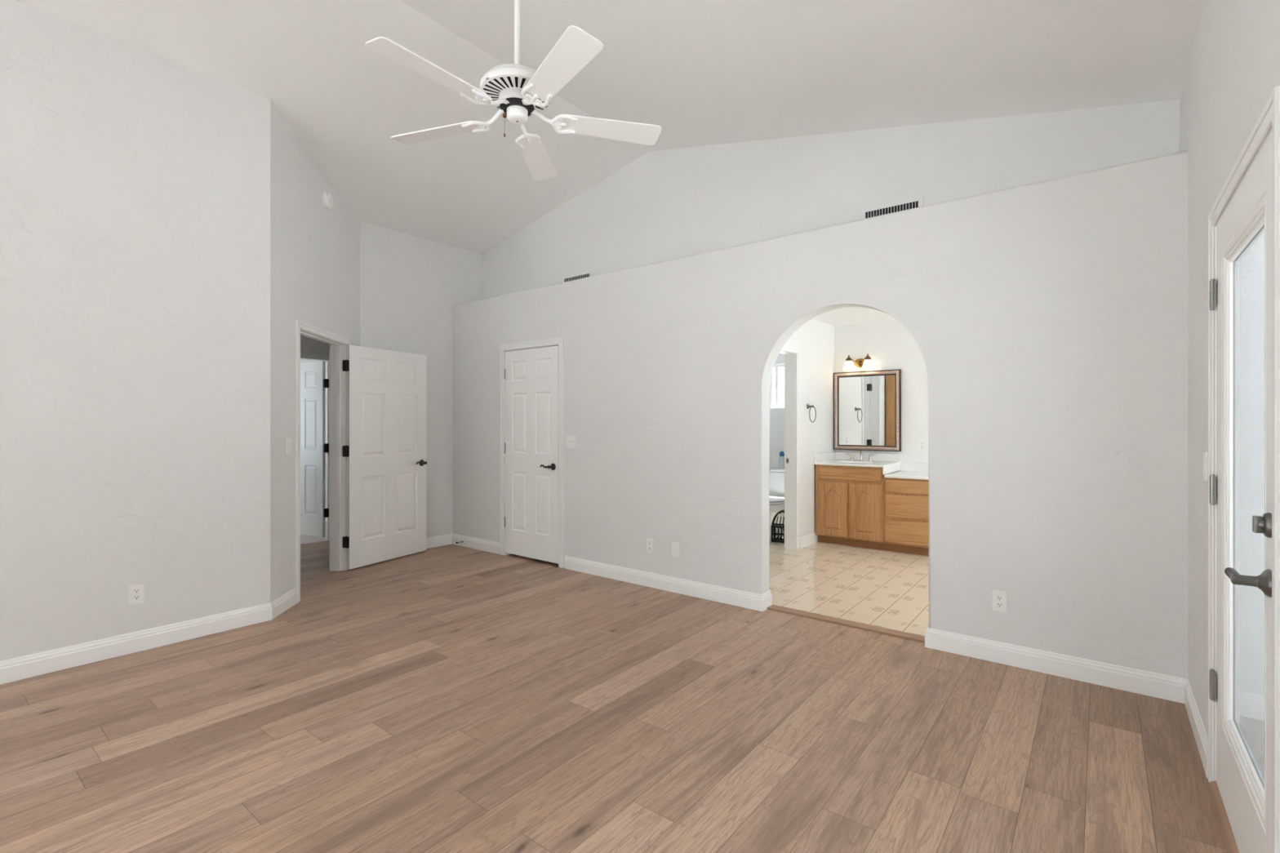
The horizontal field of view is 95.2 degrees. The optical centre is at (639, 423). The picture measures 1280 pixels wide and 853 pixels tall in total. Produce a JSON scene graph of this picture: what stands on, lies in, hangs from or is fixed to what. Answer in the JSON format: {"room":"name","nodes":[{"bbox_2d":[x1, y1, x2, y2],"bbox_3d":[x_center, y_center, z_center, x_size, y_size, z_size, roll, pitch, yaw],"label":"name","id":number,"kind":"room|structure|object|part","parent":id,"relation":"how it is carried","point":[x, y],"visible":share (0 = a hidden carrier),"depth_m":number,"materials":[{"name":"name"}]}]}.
{"room":"empty bedroom","nodes":[
{"label":"empty bedroom","id":0,"kind":"room"},
{"bbox_2d":[0,0,270,661],"bbox_3d":[-4.357,-0.441,1.756,0.140,3.562,5.772,0,0,38],"label":"wall","id":1,"kind":"structure","parent":0,"point":[135,182],"depth_m":3.39,"materials":[{"name":"white paint"}]},
{"bbox_2d":[128,582,144,604],"bbox_3d":[-2.949,1.002,3.425,0.009,0.115,0.070,0,0,38],"label":"power outlet","id":2,"kind":"object","parent":1,"relation":"attached to","point":[136,592],"visible":1,"depth_m":3.42,"materials":[{"name":"white plastic"}]},
{"bbox_2d":[133,588,140,593],"bbox_3d":[-2.947,0.983,3.423,0.003,0.025,0.033,0,0,38],"label":"receptacle","id":3,"kind":"object","parent":2,"relation":"attached to","point":[135,590],"depth_m":3.42,"materials":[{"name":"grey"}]},
{"bbox_2d":[133,595,140,599],"bbox_3d":[-2.947,1.022,3.423,0.003,0.025,0.033,0,0,38],"label":"receptacle","id":4,"kind":"object","parent":2,"relation":"attached to","point":[135,597],"depth_m":3.42,"materials":[{"name":"grey plastic"}]},
{"bbox_2d":[0,588,296,684],"bbox_3d":[-4.314,1.281,1.887,0.263,0.116,6.031,0,0,38],"label":"baseboard","id":5,"kind":"structure","parent":1,"relation":"attached to","point":[20,668],"depth_m":3.42,"materials":[{"name":"white wood"}]},
{"bbox_2d":[270,100,359,602],"bbox_3d":[-2.680,-0.441,4.823,0.125,3.564,1.711,0,0,-7],"label":"wall","id":6,"kind":"structure","parent":0,"point":[315,249],"depth_m":4.30,"materials":[{"name":"white paint"}]},
{"bbox_2d":[295,320,349,603],"bbox_3d":[-2.681,0.287,4.846,0.157,2.105,1.027,0,0,-7],"label":"door frame","id":7,"kind":"structure","parent":6,"relation":"attached to","point":[338,344],"depth_m":5.29,"materials":[{"name":"white paint"}]},
{"bbox_2d":[322,191,333,209],"bbox_3d":[-2.606,-1.860,4.897,0.041,0.144,0.144,0,0,-7],"label":"smoke detector","id":8,"kind":"object","parent":6,"relation":"attached to","point":[327,198],"visible":1,"depth_m":4.86,"materials":[{"name":"white plastic"}]},
{"bbox_2d":[342,345,426,569],"bbox_3d":[-2.446,0.309,5.685,0.172,2.032,0.924,0,0,26],"label":"door","id":9,"kind":"structure","parent":6,"relation":"in","point":[384,451],"depth_m":5.63,"materials":[{"name":"white paint"}]},
{"bbox_3d":[-2.242,0.410,5.978,0.068,0.066,0.154,0,0,26],"label":"handle","id":10,"kind":"part","parent":9,"relation":"part of","materials":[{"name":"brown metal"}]},
{"bbox_2d":[300,334,329,355],"bbox_3d":[-4.488,0.066,5.600,0.120,2.551,4.250,0,0,38],"label":"wall","id":11,"kind":"structure","parent":0,"point":[308,345],"depth_m":6.55,"materials":[{"name":"white paint"}]},
{"bbox_2d":[300,361,328,537],"bbox_3d":[-4.002,0.304,6.923,0.864,2.032,0.106,0,0,21],"label":"door","id":12,"kind":"structure","parent":11,"relation":"in","point":[313,382],"depth_m":6.82,"materials":[{"name":"white paint"}]},
{"bbox_2d":[300,352,329,538],"bbox_3d":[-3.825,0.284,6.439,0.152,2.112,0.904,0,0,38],"label":"door frame","id":13,"kind":"structure","parent":11,"relation":"attached to","point":[303,356],"depth_m":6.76,"materials":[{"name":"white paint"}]},
{"bbox_2d":[360,221,480,537],"bbox_3d":[-2.042,-0.322,6.622,0.100,3.323,2.318,0,0,38],"label":"wall","id":14,"kind":"structure","parent":0,"point":[411,285],"depth_m":6.24,"materials":[{"name":"white paint"}]},
{"bbox_2d":[426,533,500,554],"bbox_3d":[-2.139,1.281,5.741,0.838,0.116,1.246,0,0,38],"label":"baseboard","id":15,"kind":"structure","parent":14,"relation":"attached to","point":[482,544],"depth_m":6.27,"materials":[{"name":"white wood"}]},
{"bbox_2d":[15,0,1204,253],"bbox_3d":[-2.094,-2.124,1.641,6.280,0.891,8.690,0,0,38],"label":"ceiling","id":16,"kind":"structure","parent":0,"point":[704,72],"depth_m":3.53,"materials":[{"name":"white paint"}]},
{"bbox_2d":[364,0,661,180],"bbox_3d":[-0.596,-1.772,2.654,1.328,0.908,1.266,0,0,38],"label":"ceiling fan","id":17,"kind":"object","parent":16,"relation":"hanging from","point":[519,91],"visible":1,"depth_m":2.61,"materials":[{"name":"white metal"}]},
{"bbox_3d":[-0.840,-1.412,2.344,0.143,0.006,0.477,14,9,37],"label":"blade","id":18,"kind":"part","parent":17,"relation":"part of","materials":[{"name":"white wood"}]},
{"bbox_3d":[-0.982,-1.412,2.845,0.477,0.006,0.143,0,11,20],"label":"blade","id":19,"kind":"part","parent":17,"relation":"part of","materials":[{"name":"white wood"}]},
{"bbox_3d":[-0.623,-1.371,2.691,0.017,0.106,0.012,0,0,38],"label":"pull chain","id":20,"kind":"part","parent":17,"relation":"part of","materials":[{"name":"gold metal"}]},
{"bbox_3d":[-0.548,-1.412,3.135,0.143,0.006,0.477,-11,0,2],"label":"blade","id":21,"kind":"part","parent":17,"relation":"part of","materials":[{"name":"white wood"}]},
{"bbox_3d":[-0.319,-1.412,2.324,0.143,0.006,0.477,13,-7,-33],"label":"blade","id":22,"kind":"part","parent":17,"relation":"part of","materials":[{"name":"white wood"}]},
{"bbox_3d":[-0.139,-1.412,2.813,0.477,0.006,0.143,0,-11,-16],"label":"blade","id":23,"kind":"part","parent":17,"relation":"part of","materials":[{"name":"white wood"}]},
{"bbox_2d":[0,521,1226,852],"bbox_3d":[-2.311,1.365,3.613,10.300,0.051,11.420,0,0,38],"label":"floor","id":24,"kind":"structure","parent":0,"point":[449,698],"depth_m":2.52,"materials":[{"name":"brown wood"}]},
{"bbox_2d":[768,466,784,537],"bbox_3d":[1.634,0.954,7.089,0.490,0.772,0.802,0,0,38],"label":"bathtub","id":25,"kind":"object","parent":24,"relation":"on","point":[776,475],"visible":0.24,"depth_m":7.22,"materials":[{"name":"white ceramic"}]},
{"bbox_3d":[1.815,0.772,7.320,0.460,0.335,0.200,0,0,38],"label":"tank","id":26,"kind":"part","parent":25,"relation":"part of","materials":[{"name":"white ceramic"}]},
{"bbox_3d":[1.813,0.586,7.317,0.490,0.035,0.220,0,0,38],"label":"tank lid","id":27,"kind":"part","parent":25,"relation":"part of","materials":[{"name":"white ceramic"}]},
{"bbox_3d":[1.568,0.931,7.005,0.384,0.018,0.580,0,0,38],"label":"seat","id":28,"kind":"part","parent":25,"relation":"part of","materials":[{"name":"white ceramic"}]},
{"bbox_3d":[1.568,0.906,7.005,0.380,0.020,0.574,0,0,38],"label":"seat lid","id":29,"kind":"part","parent":25,"relation":"part of","materials":[{"name":"white ceramic"}]},
{"bbox_3d":[1.587,1.143,7.029,0.374,0.395,0.650,0,0,38],"label":"bowl","id":30,"kind":"part","parent":25,"relation":"part of","materials":[{"name":"white ceramic"}]},
{"bbox_2d":[778,451,784,468],"bbox_3d":[1.779,0.460,7.330,0.072,0.214,0.072,0,0,38],"label":"pump bottle","id":31,"kind":"object","parent":25,"relation":"on","point":[781,460],"visible":0.94,"depth_m":7.30,"materials":[{"name":"white plastic"}]},
{"bbox_2d":[771,510,784,542],"bbox_3d":[1.627,1.162,6.595,0.280,0.354,0.160,0,0,22],"label":"basket","id":32,"kind":"object","parent":24,"relation":"on","point":[780,540],"visible":0.44,"depth_m":6.57,"materials":[{"name":"black plastic"}]},
{"bbox_2d":[775,528,783,537],"bbox_3d":[1.575,1.240,6.618,0.108,0.099,0.061,0,0,22],"label":"crumpled cloth","id":33,"kind":"object","parent":32,"relation":"in","point":[776,529],"visible":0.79,"depth_m":6.60,"materials":[{"name":"white fabric"}]},
{"bbox_2d":[767,604,924,643],"bbox_3d":[1.358,1.339,3.917,1.070,0.022,0.088,0,0,38],"label":"threshold","id":34,"kind":"object","parent":24,"relation":"on","point":[890,632],"visible":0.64,"depth_m":3.88,"materials":[{"name":"brown wood"}]},
{"bbox_2d":[815,464,897,550],"bbox_3d":[2.429,0.901,6.556,0.720,0.874,0.631,0,0,38],"label":"vanity cabinet","id":35,"kind":"object","parent":24,"relation":"on","point":[849,499],"visible":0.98,"depth_m":6.31,"materials":[{"name":"brown wood"}]},
{"bbox_3d":[2.116,0.941,6.415,0.317,0.582,0.021,0,0,38],"label":"cabinet door","id":36,"kind":"part","parent":35,"relation":"part of","materials":[{"name":"brown wood"}]},
{"bbox_3d":[2.254,0.553,6.308,0.665,0.118,0.018,0,0,38],"label":"false drawer","id":37,"kind":"part","parent":35,"relation":"part of","materials":[{"name":"brown wood"}]},
{"bbox_2d":[813,452,900,474],"bbox_3d":[2.440,0.454,6.561,0.753,0.208,0.654,0,0,38],"label":"countertop","id":38,"kind":"structure","parent":35,"relation":"on","point":[890,463],"depth_m":6.64,"materials":[{"name":"white stone"}]},
{"bbox_2d":[845,449,876,461],"bbox_3d":[2.530,0.373,6.720,0.345,0.128,0.143,0,0,38],"label":"faucet","id":39,"kind":"object","parent":38,"relation":"on","point":[860,451],"visible":1,"depth_m":6.73,"materials":[{"name":"silver metal"}]},
{"bbox_3d":[2.452,0.396,6.825,0.093,0.083,0.048,0,0,38],"label":"handle","id":40,"kind":"part","parent":39,"relation":"part of","materials":[{"name":"silver metal"}]},
{"bbox_3d":[2.526,0.373,6.716,0.052,0.128,0.132,0,0,38],"label":"spout","id":41,"kind":"part","parent":39,"relation":"part of","materials":[{"name":"silver metal"}]},
{"bbox_3d":[2.650,0.396,6.669,0.093,0.083,0.048,0,0,38],"label":"handle","id":42,"kind":"part","parent":39,"relation":"part of","materials":[{"name":"silver metal"}]},
{"bbox_3d":[2.387,0.941,6.201,0.326,0.582,0.021,0,0,38],"label":"cabinet door","id":43,"kind":"part","parent":35,"relation":"part of","materials":[{"name":"brown wood"}]},
{"bbox_2d":[882,477,928,555],"bbox_3d":[2.975,0.953,6.128,0.663,0.771,0.628,0,0,38],"label":"base cabinet","id":44,"kind":"object","parent":24,"relation":"on","point":[905,501],"visible":0.55,"depth_m":5.95,"materials":[{"name":"brown wood"}]},
{"bbox_2d":[884,462,928,479],"bbox_3d":[2.989,0.502,6.129,0.643,0.125,0.654,0,0,38],"label":"countertop","id":45,"kind":"structure","parent":44,"relation":"on","point":[908,470],"depth_m":6.40,"materials":[{"name":"white stone"}]},
{"bbox_3d":[2.786,1.115,5.889,0.605,0.239,0.018,0,0,38],"label":"drawer","id":46,"kind":"part","parent":44,"relation":"part of","materials":[{"name":"brown wood"}]},
{"bbox_3d":[2.786,0.854,5.889,0.605,0.229,0.018,0,0,38],"label":"drawer","id":47,"kind":"part","parent":44,"relation":"part of","materials":[{"name":"brown wood"}]},
{"bbox_3d":[2.786,0.649,5.889,0.605,0.132,0.018,0,0,38],"label":"drawer","id":48,"kind":"part","parent":44,"relation":"part of","materials":[{"name":"brown wood"}]},
{"bbox_2d":[1206,781,1239,852],"bbox_3d":[1.858,1.324,1.732,0.162,0.032,0.940,0,0,38],"label":"threshold","id":49,"kind":"object","parent":24,"relation":"on","point":[1228,841],"visible":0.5,"depth_m":1.95,"materials":[{"name":"brown wood"}]},
{"bbox_2d":[784,318,834,537],"bbox_3d":[1.357,0.081,5.896,0.120,2.521,3.041,0,0,38],"label":"wall","id":50,"kind":"structure","parent":0,"point":[815,340],"depth_m":6.52,"materials":[{"name":"white paint"}]},
{"bbox_2d":[779,345,799,550],"bbox_3d":[1.375,0.277,5.914,0.148,2.127,0.830,0,0,38],"label":"door frame","id":51,"kind":"structure","parent":50,"relation":"attached to","point":[791,353],"depth_m":6.19,"materials":[{"name":"white paint"}]},
{"bbox_2d":[799,531,817,548],"bbox_3d":[1.852,1.281,6.416,0.014,0.116,0.485,0,0,38],"label":"baseboard","id":52,"kind":"structure","parent":50,"relation":"attached to","point":[806,540],"depth_m":6.39,"materials":[{"name":"white wood"}]},
{"bbox_2d":[806,404,816,422],"bbox_3d":[1.863,-0.107,6.386,0.068,0.202,0.186,0,0,38],"label":"towel ring","id":53,"kind":"object","parent":50,"relation":"attached to","point":[807,405],"visible":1,"depth_m":6.38,"materials":[{"name":"grey metal"}]},
{"bbox_2d":[817,439,819,448],"bbox_3d":[2.032,0.240,6.640,0.019,0.115,0.070,0,0,38],"label":"light switch","id":54,"kind":"object","parent":50,"relation":"attached to","point":[818,440],"visible":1,"depth_m":6.64,"materials":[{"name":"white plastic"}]},
{"bbox_2d":[452,150,1187,679],"bbox_3d":[0.310,0.016,4.696,5.980,2.648,0.140,0,0,38],"label":"wall","id":55,"kind":"structure","parent":0,"point":[1047,320],"depth_m":3.37,"materials":[{"name":"white paint"}]},
{"bbox_2d":[504,345,558,564],"bbox_3d":[-1.073,0.294,5.669,0.779,2.032,0.103,0,0,38],"label":"door","id":56,"kind":"structure","parent":55,"relation":"in","point":[531,375],"depth_m":5.67,"materials":[{"name":"white paint"}]},
{"bbox_3d":[-0.869,0.410,5.486,0.154,0.066,0.068,0,0,38],"label":"handle","id":57,"kind":"part","parent":56,"relation":"part of","materials":[{"name":"brown metal"}]},
{"bbox_2d":[500,337,564,568],"bbox_3d":[-1.020,0.275,5.729,0.901,2.130,0.160,0,0,38],"label":"door frame","id":58,"kind":"structure","parent":55,"relation":"attached to","point":[557,341],"depth_m":5.61,"materials":[{"name":"white paint"}]},
{"bbox_2d":[566,435,575,448],"bbox_3d":[-0.635,0.170,5.338,0.115,0.115,0.019,0,0,38],"label":"light switch","id":59,"kind":"object","parent":55,"relation":"attached to","point":[571,439],"visible":1,"depth_m":5.34,"materials":[{"name":"white plastic"}]},
{"bbox_2d":[646,537,653,553],"bbox_3d":[0.081,1.003,4.781,0.070,0.115,0.009,0,0,38],"label":"power outlet","id":60,"kind":"object","parent":55,"relation":"attached to","point":[650,542],"visible":1,"depth_m":4.78,"materials":[{"name":"white plastic"}]},
{"bbox_2d":[564,555,772,611],"bbox_3d":[0.132,1.281,4.827,1.994,0.116,0.154,0,0,38],"label":"baseboard","id":61,"kind":"structure","parent":55,"relation":"attached to","point":[756,602],"depth_m":4.62,"materials":[{"name":"white wood"}]},
{"bbox_2d":[671,542,679,557],"bbox_3d":[0.280,1.002,4.625,0.070,0.115,0.008,0,0,38],"label":"blank plate","id":62,"kind":"object","parent":55,"relation":"attached to","point":[675,546],"visible":1,"depth_m":4.62,"materials":[{"name":"white plastic"}]},
{"bbox_2d":[992,590,1007,612],"bbox_3d":[2.008,0.995,3.265,0.070,0.115,0.009,0,0,38],"label":"power outlet","id":63,"kind":"object","parent":55,"relation":"attached to","point":[999,597],"visible":1,"depth_m":3.26,"materials":[{"name":"white plastic"}]},
{"bbox_2d":[995,595,1003,600],"bbox_3d":[2.006,0.976,3.263,0.033,0.025,0.003,0,0,38],"label":"receptacle","id":64,"kind":"object","parent":63,"relation":"attached to","point":[998,597],"depth_m":3.26,"materials":[{"name":"white plastic"}]},
{"bbox_2d":[995,602,1003,607],"bbox_3d":[2.006,1.014,3.263,0.033,0.025,0.003,0,0,38],"label":"receptacle","id":65,"kind":"object","parent":63,"relation":"attached to","point":[997,604],"depth_m":3.26,"materials":[{"name":"white plastic"}]},
{"bbox_2d":[924,626,1208,778],"bbox_3d":[2.212,1.281,2.987,0.642,0.116,1.456,0,0,-19],"label":"baseboard","id":66,"kind":"structure","parent":55,"relation":"attached to","point":[1171,688],"depth_m":3.03,"materials":[{"name":"white wood"}]},
{"bbox_2d":[480,99,1179,299],"bbox_3d":[0.538,-1.884,4.985,6.180,1.172,0.120,0,0,38],"label":"wall","id":67,"kind":"structure","parent":0,"point":[663,205],"depth_m":4.43,"materials":[{"name":"white paint"}]},
{"bbox_2d":[562,270,591,282],"bbox_3d":[-0.627,-1.401,5.820,0.406,0.172,0.009,0,0,38],"label":"air vent","id":68,"kind":"object","parent":67,"relation":"in","point":[585,274],"visible":0.42,"depth_m":5.81,"materials":[{"name":"white metal"}]},
{"bbox_2d":[861,195,923,219],"bbox_3d":[1.710,-1.406,3.980,0.404,0.182,0.009,0,0,38],"label":"air vent","id":69,"kind":"object","parent":67,"relation":"in","point":[915,202],"visible":0.33,"depth_m":3.97,"materials":[{"name":"white metal"}]},
{"bbox_3d":[1.709,-1.475,3.978,0.352,0.006,0.003,0,0,38],"label":"rail","id":70,"kind":"part","parent":69,"relation":"part of","materials":[{"name":"white metal"}]},
{"bbox_2d":[768,320,928,471],"bbox_3d":[3.320,0.080,6.362,4.650,2.520,0.120,0,0,38],"label":"wall","id":71,"kind":"structure","parent":0,"point":[889,344],"depth_m":6.63,"materials":[{"name":"white paint"}]},
{"bbox_2d":[769,364,784,408],"bbox_3d":[1.973,-0.475,7.431,0.690,0.570,0.050,0,0,38],"label":"window","id":72,"kind":"structure","parent":71,"relation":"in","point":[776,366],"depth_m":7.57,"materials":[{"name":"white"}]},
{"bbox_2d":[843,353,873,369],"bbox_3d":[2.540,-0.716,6.794,0.348,0.165,0.166,0,0,38],"label":"wall sconce","id":73,"kind":"object","parent":71,"relation":"attached to","point":[866,362],"visible":1,"depth_m":6.80,"materials":[{"name":"white glass"}]},
{"bbox_3d":[2.445,-0.683,6.847,0.132,0.100,0.132,0,0,38],"label":"lamp shade","id":74,"kind":"part","parent":73,"relation":"part of","materials":[{"name":"white glass"}]},
{"bbox_3d":[2.615,-0.683,6.714,0.132,0.100,0.132,0,0,38],"label":"lamp shade","id":75,"kind":"part","parent":73,"relation":"part of","materials":[{"name":"white glass"}]},
{"bbox_2d":[833,368,901,451],"bbox_3d":[2.629,-0.142,6.795,0.755,0.921,0.055,0,0,38],"label":"wall mirror","id":76,"kind":"object","parent":71,"relation":"attached to","point":[867,405],"visible":1,"depth_m":6.78,"materials":[{"name":"black mirror"}]},
{"bbox_2d":[835,452,899,462],"bbox_3d":[2.633,0.394,6.813,0.745,0.088,0.019,0,0,38],"label":"backsplash","id":77,"kind":"structure","parent":71,"relation":"attached to","point":[838,455],"depth_m":6.77,"materials":[{"name":"white stone"}]},
{"bbox_2d":[900,462,928,472],"bbox_3d":[3.185,0.489,6.379,0.643,0.098,0.019,0,0,38],"label":"backsplash","id":78,"kind":"structure","parent":71,"relation":"attached to","point":[904,466],"depth_m":6.48,"materials":[{"name":"white stone"}]},
{"bbox_2d":[918,440,925,450],"bbox_3d":[3.110,0.245,6.446,0.070,0.115,0.009,0,0,38],"label":"power outlet","id":79,"kind":"object","parent":71,"relation":"attached to","point":[922,443],"visible":1,"depth_m":6.44,"materials":[{"name":"white plastic"}]},
{"bbox_2d":[813,306,896,326],"bbox_3d":[1.633,-1.236,5.753,6.750,0.142,3.178,0,0,38],"label":"ceiling","id":80,"kind":"structure","parent":0,"point":[848,315],"depth_m":6.43,"materials":[{"name":"white paint"}]},
{"bbox_2d":[1179,0,1279,736],"bbox_3d":[0.342,-0.195,-0.212,0.140,3.071,8.490,0,0,38],"label":"wall","id":81,"kind":"structure","parent":0,"point":[1233,72],"depth_m":2.32,"materials":[{"name":"white paint"}]},
{"bbox_2d":[1203,451,1207,481],"bbox_3d":[2.235,0.170,2.313,0.008,0.115,0.070,0,0,38],"label":"light switch","id":82,"kind":"object","parent":81,"relation":"attached to","point":[1205,453],"visible":1,"depth_m":2.29,"materials":[{"name":"white plastic"}]},
{"bbox_2d":[1208,132,1271,852],"bbox_3d":[1.813,0.295,1.789,0.118,2.030,0.967,0,0,38],"label":"door","id":83,"kind":"structure","parent":81,"relation":"in","point":[1245,791],"depth_m":1.83,"materials":[{"name":"white paint"}]},
{"bbox_3d":[1.827,0.230,1.747,0.005,1.590,0.622,0,0,38],"label":"glass pane","id":84,"kind":"part","parent":83,"relation":"part of","materials":[{"name":"clear glass"}]},
{"bbox_3d":[1.554,0.398,1.495,0.073,0.068,0.120,0,0,38],"label":"handle","id":85,"kind":"part","parent":83,"relation":"part of","materials":[{"name":"grey metal"}]},
{"bbox_2d":[1208,85,1279,852],"bbox_3d":[1.862,0.280,1.729,0.152,2.120,1.070,0,0,38],"label":"door frame","id":86,"kind":"structure","parent":81,"relation":"attached to","point":[1268,122],"depth_m":2.07,"materials":[{"name":"white paint"}]}
]}

